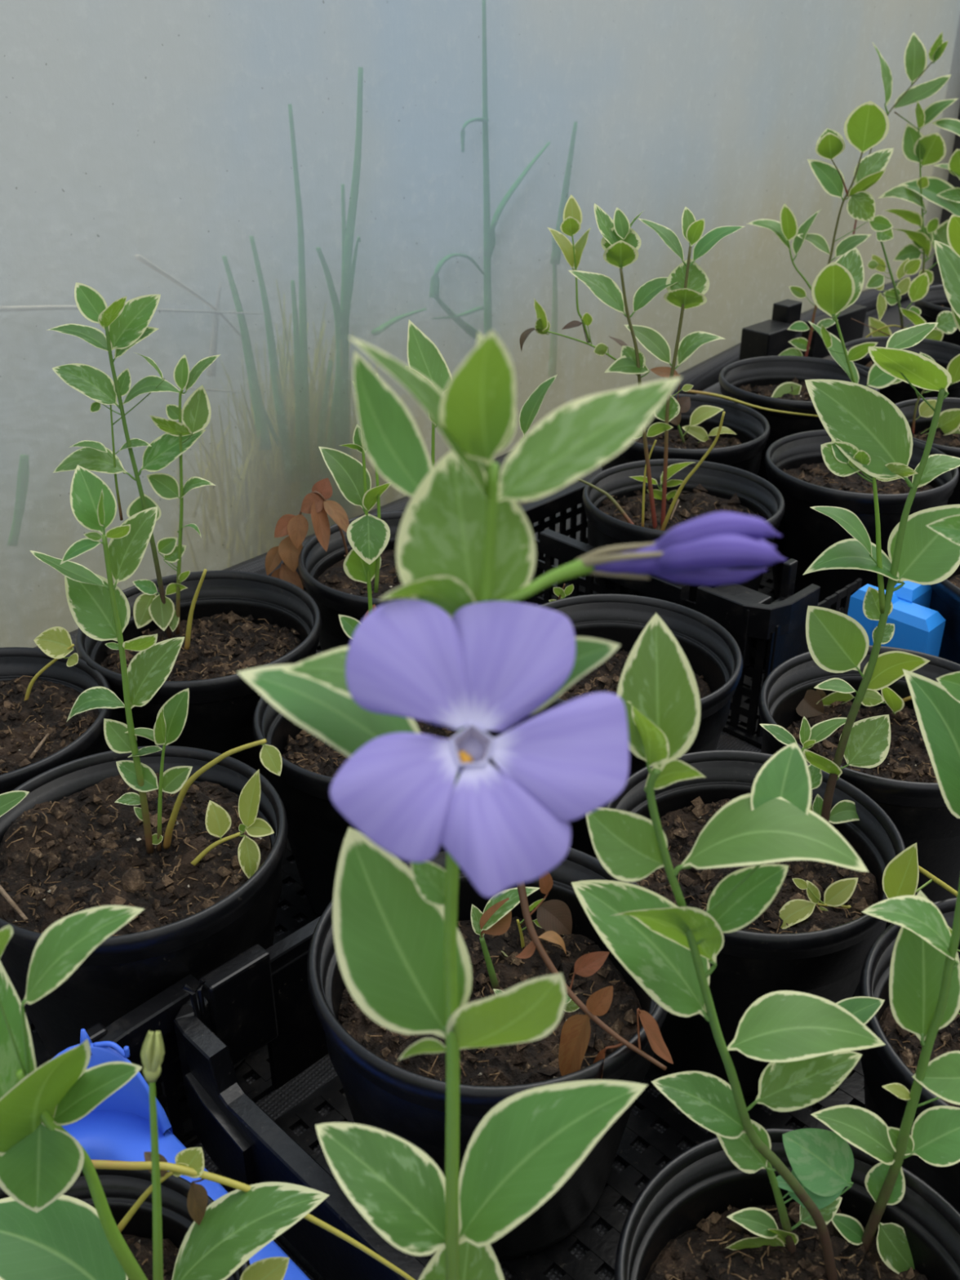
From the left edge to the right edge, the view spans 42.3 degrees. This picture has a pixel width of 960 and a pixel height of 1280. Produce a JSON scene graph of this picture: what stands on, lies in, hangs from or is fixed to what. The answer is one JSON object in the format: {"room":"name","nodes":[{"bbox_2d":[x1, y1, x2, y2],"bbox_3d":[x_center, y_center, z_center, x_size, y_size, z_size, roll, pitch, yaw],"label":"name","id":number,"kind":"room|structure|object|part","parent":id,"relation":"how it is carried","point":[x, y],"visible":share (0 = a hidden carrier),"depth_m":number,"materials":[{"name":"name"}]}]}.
{"room":"plant nursery greenhouse","nodes":[
{"label":"plant nursery greenhouse","id":0,"kind":"room"},
{"bbox_2d":[0,0,959,647],"bbox_3d":[-0.188,-0.693,0.525,0.016,1.500,2.740,21,36,33],"label":"wall","id":1,"kind":"structure","parent":0,"point":[291,180],"depth_m":0.88,"materials":[{"name":"plastic"}]},
{"bbox_2d":[33,272,932,654],"bbox_3d":[-0.207,-0.015,0.845,0.034,0.044,2.641,21,36,33],"label":"trim","id":2,"kind":"structure","parent":1,"relation":"attached to","point":[705,374],"depth_m":1.30,"materials":[{"name":"black plastic"}]},
{"bbox_2d":[928,107,959,283],"bbox_3d":[0.673,-1.216,1.446,0.060,1.560,0.060,21,36,33],"label":"trim","id":3,"kind":"structure","parent":1,"relation":"attached to","point":[953,180],"depth_m":1.75,"materials":[{"name":"plastic"}]},
{"bbox_2d":[24,281,942,1279],"bbox_3d":[1.154,0.333,0.261,4.535,0.001,4.608,0,29,0],"label":"floor","id":4,"kind":"structure","parent":0,"point":[275,1103],"depth_m":0.52,"materials":[{"name":"fabric"}]},
{"bbox_2d":[19,578,322,1148],"bbox_3d":[-0.168,0.056,0.676,0.412,0.083,0.447,26,38,38],"label":"tray","id":5,"kind":"object","parent":4,"relation":"on","point":[158,1013],"visible":0.11,"depth_m":0.48,"materials":[{"name":"black plastic"}]},
{"bbox_2d":[0,626,112,794],"bbox_3d":[-0.236,0.066,0.597,0.124,0.134,0.124,0,29,0],"label":"potted periwinkle","id":6,"kind":"object","parent":5,"relation":"on","point":[40,687],"visible":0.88,"depth_m":0.59,"materials":[{"name":"black plastic"}]},
{"bbox_2d":[28,733,48,759],"bbox_3d":[-0.202,0.048,0.569,0.003,0.004,0.020,3,29,6],"label":"twig","id":7,"kind":"object","parent":6,"relation":"on","point":[35,751],"visible":1,"depth_m":0.56,"materials":[{"name":"beige wood"}]},
{"bbox_2d":[0,465,288,1100],"bbox_3d":[-0.138,0.058,0.485,0.132,0.257,0.126,0,29,0],"label":"potted periwinkle","id":8,"kind":"object","parent":5,"relation":"on","point":[206,831],"visible":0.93,"depth_m":0.48,"materials":[{"name":"black plastic"}]},
{"bbox_2d":[0,884,28,921],"bbox_3d":[-0.179,0.099,0.470,0.002,0.004,0.028,-23,36,-35],"label":"twig","id":9,"kind":"object","parent":8,"relation":"on","point":[2,891],"visible":1,"depth_m":0.47,"materials":[{"name":"beige wood"}]},
{"bbox_3d":[-0.134,0.024,0.471,0.004,0.141,0.003,0,29,0],"label":"stem","id":10,"kind":"part","parent":8,"relation":"part of","materials":[{"name":"green plant"}]},
{"bbox_2d":[120,866,145,893],"bbox_3d":[-0.135,0.094,0.482,0.009,0.013,0.010,18,34,29],"label":"lump","id":11,"kind":"object","parent":8,"relation":"on","point":[133,879],"visible":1,"depth_m":0.48,"materials":[{"name":"brown soil"}]},
{"bbox_2d":[0,745,288,1100],"bbox_3d":[-0.141,0.123,0.521,0.127,0.107,0.127,0,29,0],"label":"pot","id":12,"kind":"object","parent":8,"relation":"on","point":[210,894],"depth_m":0.49,"materials":[{"name":"black plastic"}]},
{"bbox_3d":[-0.126,0.062,0.492,0.010,0.052,0.002,0,29,0],"label":"stem","id":13,"kind":"part","parent":8,"relation":"part of","materials":[{"name":"green plant"}]},
{"bbox_3d":[-0.126,0.144,0.450,0.010,0.018,0.057,24,37,37],"label":"rail","id":14,"kind":"part","parent":5,"relation":"part of","materials":[{"name":"black plastic"}]},
{"bbox_2d":[46,282,321,779],"bbox_3d":[-0.147,-0.036,0.636,0.127,0.274,0.127,-9,30,-15],"label":"potted periwinkle","id":15,"kind":"object","parent":5,"relation":"on","point":[230,622],"visible":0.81,"depth_m":0.64,"materials":[{"name":"green plant"}]},
{"bbox_3d":[-0.187,-0.092,0.637,0.005,0.065,0.002,0,29,-1],"label":"stem","id":16,"kind":"part","parent":15,"relation":"part of","materials":[{"name":"green plant"}]},
{"bbox_3d":[-0.176,-0.076,0.646,0.012,0.176,0.003,0,29,0],"label":"stem","id":17,"kind":"part","parent":15,"relation":"part of","materials":[{"name":"green plant"}]},
{"bbox_3d":[-0.158,-0.064,0.652,0.021,0.139,0.002,0,29,0],"label":"stem","id":18,"kind":"part","parent":15,"relation":"part of","materials":[{"name":"green plant"}]},
{"bbox_2d":[75,570,321,779],"bbox_3d":[-0.147,0.037,0.677,0.127,0.107,0.127,0,29,0],"label":"pot","id":19,"kind":"object","parent":15,"relation":"on","point":[237,621],"depth_m":0.67,"materials":[{"name":"black plastic"}]},
{"bbox_2d":[252,373,517,916],"bbox_3d":[-0.043,0.015,0.577,0.124,0.244,0.133,10,31,17],"label":"potted periwinkle","id":20,"kind":"object","parent":5,"relation":"on","point":[317,832],"visible":0.23,"depth_m":0.59,"materials":[{"name":"black plastic"}]},
{"bbox_3d":[-0.055,-0.032,0.618,0.003,0.143,0.002,0,29,0],"label":"stem","id":21,"kind":"part","parent":20,"relation":"part of","materials":[{"name":"green plant"}]},
{"bbox_3d":[-0.051,-0.062,0.601,0.005,0.088,0.002,0,29,0],"label":"stem","id":22,"kind":"part","parent":20,"relation":"part of","materials":[{"name":"green plant"}]},
{"bbox_2d":[252,695,517,916],"bbox_3d":[-0.044,0.077,0.606,0.124,0.105,0.124,0,29,0],"label":"pot","id":23,"kind":"object","parent":20,"relation":"on","point":[317,832],"depth_m":0.57,"materials":[{"name":"black plastic"}]},
{"bbox_2d":[265,320,557,653],"bbox_3d":[-0.048,-0.061,0.732,0.143,0.225,0.141,12,31,21],"label":"potted periwinkle","id":24,"kind":"object","parent":5,"relation":"on","point":[320,561],"visible":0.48,"depth_m":0.73,"materials":[{"name":"black plastic"}]},
{"bbox_3d":[-0.098,-0.062,0.736,0.044,0.056,0.002,0,29,0],"label":"withered stem","id":25,"kind":"part","parent":24,"relation":"part of","materials":[{"name":"brown plant"}]},
{"bbox_2d":[297,511,404,653],"bbox_3d":[-0.043,-0.005,0.752,0.127,0.107,0.127,0,29,0],"label":"pot","id":26,"kind":"object","parent":24,"relation":"on","point":[321,560],"depth_m":0.73,"materials":[{"name":"black plastic"}]},
{"bbox_3d":[-0.029,-0.097,0.756,0.005,0.097,0.003,0,29,0],"label":"stem","id":27,"kind":"part","parent":24,"relation":"part of","materials":[{"name":"green plant"}]},
{"bbox_2d":[517,583,742,858],"bbox_3d":[0.075,0.044,0.666,0.124,0.105,0.149,10,30,17],"label":"potted periwinkle","id":28,"kind":"object","parent":5,"relation":"on","point":[714,657],"visible":0.26,"depth_m":0.67,"materials":[{"name":"black plastic"}]},
{"bbox_2d":[51,1028,310,1279],"bbox_3d":[-0.130,0.282,0.247,0.335,0.101,0.337,-26,38,-38],"label":"tray","id":29,"kind":"object","parent":4,"relation":"on","point":[118,1128],"visible":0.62,"depth_m":0.42,"materials":[{"name":"plastic"}]},
{"bbox_2d":[0,905,414,1279],"bbox_3d":[-0.103,0.156,0.332,0.140,0.234,0.107,-25,37,-37],"label":"potted periwinkle","id":30,"kind":"object","parent":29,"relation":"in","point":[66,1214],"visible":1,"depth_m":0.33,"materials":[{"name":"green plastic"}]},
{"bbox_3d":[-0.098,0.139,0.311,0.022,0.086,0.004,0,29,0],"label":"stem","id":31,"kind":"part","parent":30,"relation":"part of","materials":[{"name":"green plant"}]},
{"bbox_2d":[0,1160,250,1279],"bbox_3d":[-0.115,0.224,0.356,0.107,0.090,0.107,0,29,0],"label":"pot","id":32,"kind":"object","parent":30,"relation":"on","point":[122,1188],"depth_m":0.38,"materials":[{"name":"black plastic"}]},
{"bbox_3d":[-0.078,0.132,0.296,0.011,0.083,0.003,-2,29,-3],"label":"stem","id":33,"kind":"part","parent":30,"relation":"part of","materials":[{"name":"green plant"}]},
{"bbox_2d":[236,329,786,1279],"bbox_3d":[-0.028,0.128,0.239,0.107,0.372,0.123,15,32,25],"label":"flowering plant","id":34,"kind":"object","parent":29,"relation":"in","point":[461,653],"visible":1,"depth_m":0.19,"materials":[{"name":"green plant"}]},
{"bbox_3d":[-0.002,0.064,0.225,0.010,0.202,0.003,0,29,0],"label":"stem","id":35,"kind":"part","parent":34,"relation":"part of","materials":[{"name":"green plant"}]},
{"bbox_2d":[173,915,865,1279],"bbox_3d":[0.102,0.175,0.450,0.285,0.093,0.339,-26,38,-38],"label":"tray","id":36,"kind":"object","parent":4,"relation":"on","point":[260,997],"visible":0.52,"depth_m":0.46,"materials":[{"name":"black plastic"}]},
{"bbox_3d":[-0.028,0.104,0.528,0.007,0.020,0.158,26,38,38],"label":"rail","id":37,"kind":"part","parent":36,"relation":"part of","materials":[{"name":"black plastic"}]},
{"bbox_2d":[306,844,673,1259],"bbox_3d":[0.004,0.130,0.448,0.129,0.166,0.129,0,29,0],"label":"potted periwinkle","id":38,"kind":"object","parent":36,"relation":"on","point":[609,1026],"visible":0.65,"depth_m":0.43,"materials":[{"name":"black plastic"}]},
{"bbox_3d":[0.004,0.121,0.456,0.009,0.030,0.003,0,29,0],"label":"stem","id":39,"kind":"part","parent":38,"relation":"part of","materials":[{"name":"green plant"}]},
{"bbox_3d":[0.033,0.106,0.388,0.056,0.052,0.009,18,34,29],"label":"withered stem","id":40,"kind":"part","parent":38,"relation":"part of","materials":[{"name":"brown plant"}]},
{"bbox_2d":[571,613,959,1279],"bbox_3d":[0.095,0.135,0.318,0.120,0.284,0.109,-9,30,-16],"label":"potted periwinkle","id":41,"kind":"object","parent":36,"relation":"on","point":[749,1201],"visible":0.99,"depth_m":0.34,"materials":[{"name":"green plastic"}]},
{"bbox_3d":[0.073,0.111,0.327,0.070,0.188,0.003,0,29,0],"label":"stem","id":42,"kind":"part","parent":41,"relation":"part of","materials":[{"name":"green plant"}]},
{"bbox_3d":[0.088,0.167,0.371,0.020,0.056,0.003,0,29,0],"label":"stem","id":43,"kind":"part","parent":41,"relation":"part of","materials":[{"name":"green plant"}]},
{"bbox_2d":[613,1128,959,1279],"bbox_3d":[0.092,0.219,0.364,0.109,0.092,0.109,0,29,0],"label":"pot","id":44,"kind":"object","parent":41,"relation":"on","point":[700,1216],"depth_m":0.38,"materials":[{"name":"black plastic"}]},
{"bbox_3d":[0.120,0.130,0.351,0.010,0.165,0.004,-1,29,-2],"label":"stem","id":45,"kind":"part","parent":41,"relation":"part of","materials":[{"name":"green plant"}]},
{"bbox_2d":[604,322,959,1096],"bbox_3d":[0.120,0.037,0.475,0.144,0.302,0.122,8,30,13],"label":"potted periwinkle","id":46,"kind":"object","parent":36,"relation":"on","point":[815,937],"visible":0.6,"depth_m":0.49,"materials":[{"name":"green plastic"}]},
{"bbox_2d":[604,750,905,1096],"bbox_3d":[0.110,0.123,0.525,0.122,0.103,0.122,0,29,0],"label":"pot","id":47,"kind":"object","parent":46,"relation":"on","point":[815,937],"depth_m":0.50,"materials":[{"name":"black plastic"}]},
{"bbox_3d":[0.138,0.061,0.519,0.011,0.039,0.002,0,29,0],"label":"stem","id":48,"kind":"part","parent":46,"relation":"part of","materials":[{"name":"green plant"}]},
{"bbox_3d":[0.150,-0.036,0.465,0.014,0.057,0.002,0,29,0],"label":"stem","id":49,"kind":"part","parent":46,"relation":"part of","materials":[{"name":"green plant"}]},
{"bbox_3d":[0.154,-0.002,0.483,0.020,0.200,0.004,0,29,0],"label":"stem","id":50,"kind":"part","parent":46,"relation":"part of","materials":[{"name":"green plant"}]},
{"bbox_2d":[758,645,959,928],"bbox_3d":[0.195,0.078,0.606,0.127,0.105,0.124,0,29,0],"label":"potted periwinkle","id":51,"kind":"object","parent":36,"relation":"in","point":[905,785],"visible":0.48,"depth_m":0.60,"materials":[{"name":"black plastic"}]},
{"bbox_2d":[858,514,959,1213],"bbox_3d":[0.191,0.092,0.394,0.124,0.285,0.124,24,37,37],"label":"potted periwinkle","id":52,"kind":"object","parent":36,"relation":"on","point":[936,705],"visible":0.42,"depth_m":0.40,"materials":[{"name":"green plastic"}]},
{"bbox_2d":[858,897,959,1213],"bbox_3d":[0.191,0.171,0.438,0.124,0.105,0.124,0,29,0],"label":"pot","id":53,"kind":"object","parent":52,"relation":"on","point":[895,1061],"depth_m":0.42,"materials":[{"name":"black plastic"}]},
{"bbox_2d":[517,479,862,747],"bbox_3d":[0.225,-0.050,0.848,0.332,0.101,0.295,26,38,38],"label":"tray","id":54,"kind":"object","parent":4,"relation":"on","point":[768,631],"visible":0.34,"depth_m":0.75,"materials":[{"name":"black plastic"}]},
{"bbox_3d":[0.059,-0.100,0.893,0.008,0.012,0.144,26,38,38],"label":"rail","id":55,"kind":"part","parent":54,"relation":"part of","materials":[{"name":"black plastic"}]},
{"bbox_3d":[0.083,-0.046,0.785,0.115,0.014,0.009,26,38,38],"label":"rail","id":56,"kind":"part","parent":54,"relation":"part of","materials":[{"name":"black plastic"}]},
{"bbox_2d":[519,194,785,601],"bbox_3d":[0.110,-0.126,0.782,0.170,0.289,0.129,0,29,0],"label":"potted periwinkle","id":57,"kind":"object","parent":54,"relation":"on","point":[634,502],"visible":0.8,"depth_m":0.77,"materials":[{"name":"green plant"}]},
{"bbox_3d":[0.063,-0.218,0.771,0.015,0.068,0.002,0,29,-1],"label":"stem","id":58,"kind":"part","parent":57,"relation":"part of","materials":[{"name":"green plant"}]},
{"bbox_3d":[0.073,-0.182,0.791,0.061,0.030,0.002,0,29,0],"label":"stem","id":59,"kind":"part","parent":57,"relation":"part of","materials":[{"name":"green plant"}]},
{"bbox_3d":[0.083,-0.084,0.787,0.045,0.037,0.004,9,30,15],"label":"stem","id":60,"kind":"part","parent":57,"relation":"part of","materials":[{"name":"green plant"}]},
{"bbox_3d":[0.097,-0.141,0.753,0.034,0.168,0.003,0,29,0],"label":"stem","id":61,"kind":"part","parent":57,"relation":"part of","materials":[{"name":"plant"}]},
{"bbox_2d":[669,498,679,520],"bbox_3d":[0.129,-0.087,0.818,0.002,0.003,0.035,8,30,14],"label":"twig","id":62,"kind":"object","parent":57,"relation":"in","point":[677,500],"visible":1,"depth_m":0.81,"materials":[{"name":"brown wood"}]},
{"bbox_3d":[0.117,-0.146,0.750,0.008,0.178,0.003,0,29,0],"label":"stem","id":63,"kind":"part","parent":57,"relation":"part of","materials":[{"name":"plant"}]},
{"bbox_2d":[582,458,785,601],"bbox_3d":[0.131,-0.047,0.826,0.129,0.109,0.129,0,29,0],"label":"pot","id":64,"kind":"object","parent":54,"relation":"on","point":[619,509],"depth_m":0.83,"materials":[{"name":"black plastic"}]},
{"bbox_2d":[600,366,818,475],"bbox_3d":[0.180,-0.132,0.943,0.188,0.145,0.129,0,29,0],"label":"potted periwinkle","id":65,"kind":"object","parent":54,"relation":"on","point":[744,433],"visible":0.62,"depth_m":0.94,"materials":[{"name":"black plastic"}]},
{"bbox_3d":[0.152,-0.160,0.943,0.014,0.032,0.002,0,29,0],"label":"stem","id":66,"kind":"part","parent":65,"relation":"part of","materials":[{"name":"green plant"}]},
{"bbox_2d":[600,393,769,475],"bbox_3d":[0.151,-0.117,0.952,0.129,0.109,0.129,0,29,0],"label":"pot","id":67,"kind":"object","parent":65,"relation":"on","point":[744,433],"depth_m":0.94,"materials":[{"name":"black plastic"}]},
{"bbox_2d":[764,247,959,609],"bbox_3d":[0.262,-0.141,0.873,0.129,0.228,0.181,0,29,0],"label":"potted periwinkle","id":68,"kind":"object","parent":54,"relation":"on","point":[794,464],"visible":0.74,"depth_m":0.86,"materials":[{"name":"black plastic"}]},
{"bbox_3d":[0.279,-0.192,0.920,0.047,0.101,0.003,0,29,0],"label":"stem","id":69,"kind":"part","parent":68,"relation":"part of","materials":[{"name":"green plant"}]},
{"bbox_2d":[764,429,959,609],"bbox_3d":[0.262,-0.076,0.879,0.129,0.109,0.129,0,29,0],"label":"pot","id":70,"kind":"object","parent":68,"relation":"on","point":[794,464],"depth_m":0.84,"materials":[{"name":"black plastic"}]},
{"bbox_2d":[847,581,946,657],"bbox_3d":[0.247,0.011,0.735,0.044,0.095,0.050,-26,38,-38],"label":"tray","id":71,"kind":"object","parent":54,"relation":"in","point":[919,628],"visible":0.36,"depth_m":0.70,"materials":[{"name":"blue plastic"}]},
{"bbox_3d":[0.228,0.013,0.735,0.024,0.093,0.014,26,38,38],"label":"corner post","id":72,"kind":"part","parent":71,"relation":"part of","materials":[{"name":"blue plastic"}]},
{"bbox_3d":[0.245,0.021,0.724,0.032,0.089,0.020,26,38,38],"label":"corner post","id":73,"kind":"part","parent":71,"relation":"part of","materials":[{"name":"blue plastic"}]},
{"bbox_2d":[928,564,959,664],"bbox_3d":[0.322,0.006,0.735,0.124,0.105,0.124,0,29,0],"label":"potted periwinkle","id":74,"kind":"object","parent":54,"relation":"on","point":[945,594],"visible":0.45,"depth_m":0.71,"materials":[{"name":"black plastic"}]},
{"bbox_2d":[738,298,866,359],"bbox_3d":[0.382,-0.209,1.122,0.378,0.111,0.358,-26,38,-38],"label":"tray","id":75,"kind":"object","parent":4,"relation":"on","point":[769,337],"visible":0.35,"depth_m":1.24,"materials":[{"name":"black plastic"}]},
{"bbox_2d":[718,101,893,480],"bbox_3d":[0.268,-0.269,1.016,0.129,0.312,0.179,7,30,12],"label":"potted periwinkle","id":76,"kind":"object","parent":75,"relation":"on","point":[778,382],"visible":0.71,"depth_m":1.03,"materials":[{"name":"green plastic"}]},
{"bbox_3d":[0.282,-0.310,1.061,0.046,0.063,0.002,0,29,0],"label":"stem","id":77,"kind":"part","parent":76,"relation":"part of","materials":[{"name":"green plant"}]},
{"bbox_2d":[718,355,879,480],"bbox_3d":[0.262,-0.168,1.044,0.129,0.109,0.129,0,29,0],"label":"pot","id":78,"kind":"object","parent":76,"relation":"on","point":[778,383],"depth_m":1.05,"materials":[{"name":"black plastic"}]},
{"bbox_3d":[0.298,-0.317,1.057,0.028,0.186,0.003,0,29,0],"label":"stem","id":79,"kind":"part","parent":76,"relation":"part of","materials":[{"name":"plant"}]},
{"bbox_3d":[0.296,-0.381,1.021,0.019,0.030,0.002,-1,29,-1],"label":"stem","id":80,"kind":"part","parent":76,"relation":"part of","materials":[{"name":"brown plant"}]},
{"bbox_2d":[844,228,959,404],"bbox_3d":[0.383,-0.264,1.113,0.124,0.210,0.178,5,29,9],"label":"potted periwinkle","id":81,"kind":"object","parent":75,"relation":"on","point":[941,352],"visible":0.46,"depth_m":1.15,"materials":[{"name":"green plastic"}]},
{"bbox_3d":[0.375,-0.296,1.179,0.048,0.021,0.001,0,29,0],"label":"withered stem","id":82,"kind":"part","parent":81,"relation":"part of","materials":[{"name":"brown plant"}]},
{"bbox_3d":[0.381,-0.334,1.158,0.054,0.132,0.003,0,29,0],"label":"stem","id":83,"kind":"part","parent":81,"relation":"part of","materials":[{"name":"green plant"}]},
{"bbox_2d":[844,336,959,404],"bbox_3d":[0.378,-0.205,1.115,0.124,0.105,0.124,0,29,0],"label":"pot","id":84,"kind":"object","parent":81,"relation":"on","point":[941,352],"depth_m":1.12,"materials":[{"name":"black plastic"}]},
{"bbox_2d":[891,214,959,505],"bbox_3d":[0.366,-0.189,0.936,0.124,0.251,0.154,0,29,0],"label":"potted periwinkle","id":85,"kind":"object","parent":75,"relation":"on","point":[918,415],"visible":0.34,"depth_m":0.96,"materials":[{"name":"green plant"}]},
{"bbox_3d":[0.344,-0.179,0.973,0.008,0.045,0.002,0,29,0],"label":"stem","id":86,"kind":"part","parent":85,"relation":"part of","materials":[{"name":"plant"}]},
{"bbox_2d":[895,397,959,505],"bbox_3d":[0.366,-0.118,0.958,0.124,0.105,0.124,0,29,0],"label":"pot","id":87,"kind":"object","parent":85,"relation":"on","point":[918,415],"depth_m":0.97,"materials":[{"name":"black plastic"}]},
{"bbox_2d":[951,306,959,330],"bbox_3d":[0.460,-0.184,0.987,0.153,0.192,0.124,-17,33,-28],"label":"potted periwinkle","id":88,"kind":"object","parent":75,"relation":"on","point":[957,320],"visible":0.3,"depth_m":0.96,"materials":[{"name":"green plant"}]},
{"bbox_2d":[852,31,959,346],"bbox_3d":[0.498,-0.444,1.302,0.133,0.342,0.275,-3,29,-5],"label":"potted periwinkle","id":89,"kind":"object","parent":4,"relation":"on","point":[928,149],"visible":0.76,"depth_m":1.36,"materials":[{"name":"green plant"}]},
{"bbox_3d":[0.453,-0.529,1.369,0.062,0.205,0.002,0,29,0],"label":"stem","id":90,"kind":"part","parent":89,"relation":"part of","materials":[{"name":"plant"}]},
{"bbox_3d":[0.464,-0.565,1.348,0.030,0.019,0.002,0,29,1],"label":"stem","id":91,"kind":"part","parent":89,"relation":"part of","materials":[{"name":"plant"}]},
{"bbox_3d":[0.495,-0.479,1.396,0.036,0.185,0.003,0,29,1],"label":"stem","id":92,"kind":"part","parent":89,"relation":"part of","materials":[{"name":"green plant"}]},
{"bbox_2d":[914,284,959,346],"bbox_3d":[0.510,-0.304,1.295,0.124,0.105,0.124,0,29,0],"label":"pot","id":93,"kind":"object","parent":89,"relation":"on","point":[935,301],"depth_m":1.26,"materials":[{"name":"black plastic"}]}
]}

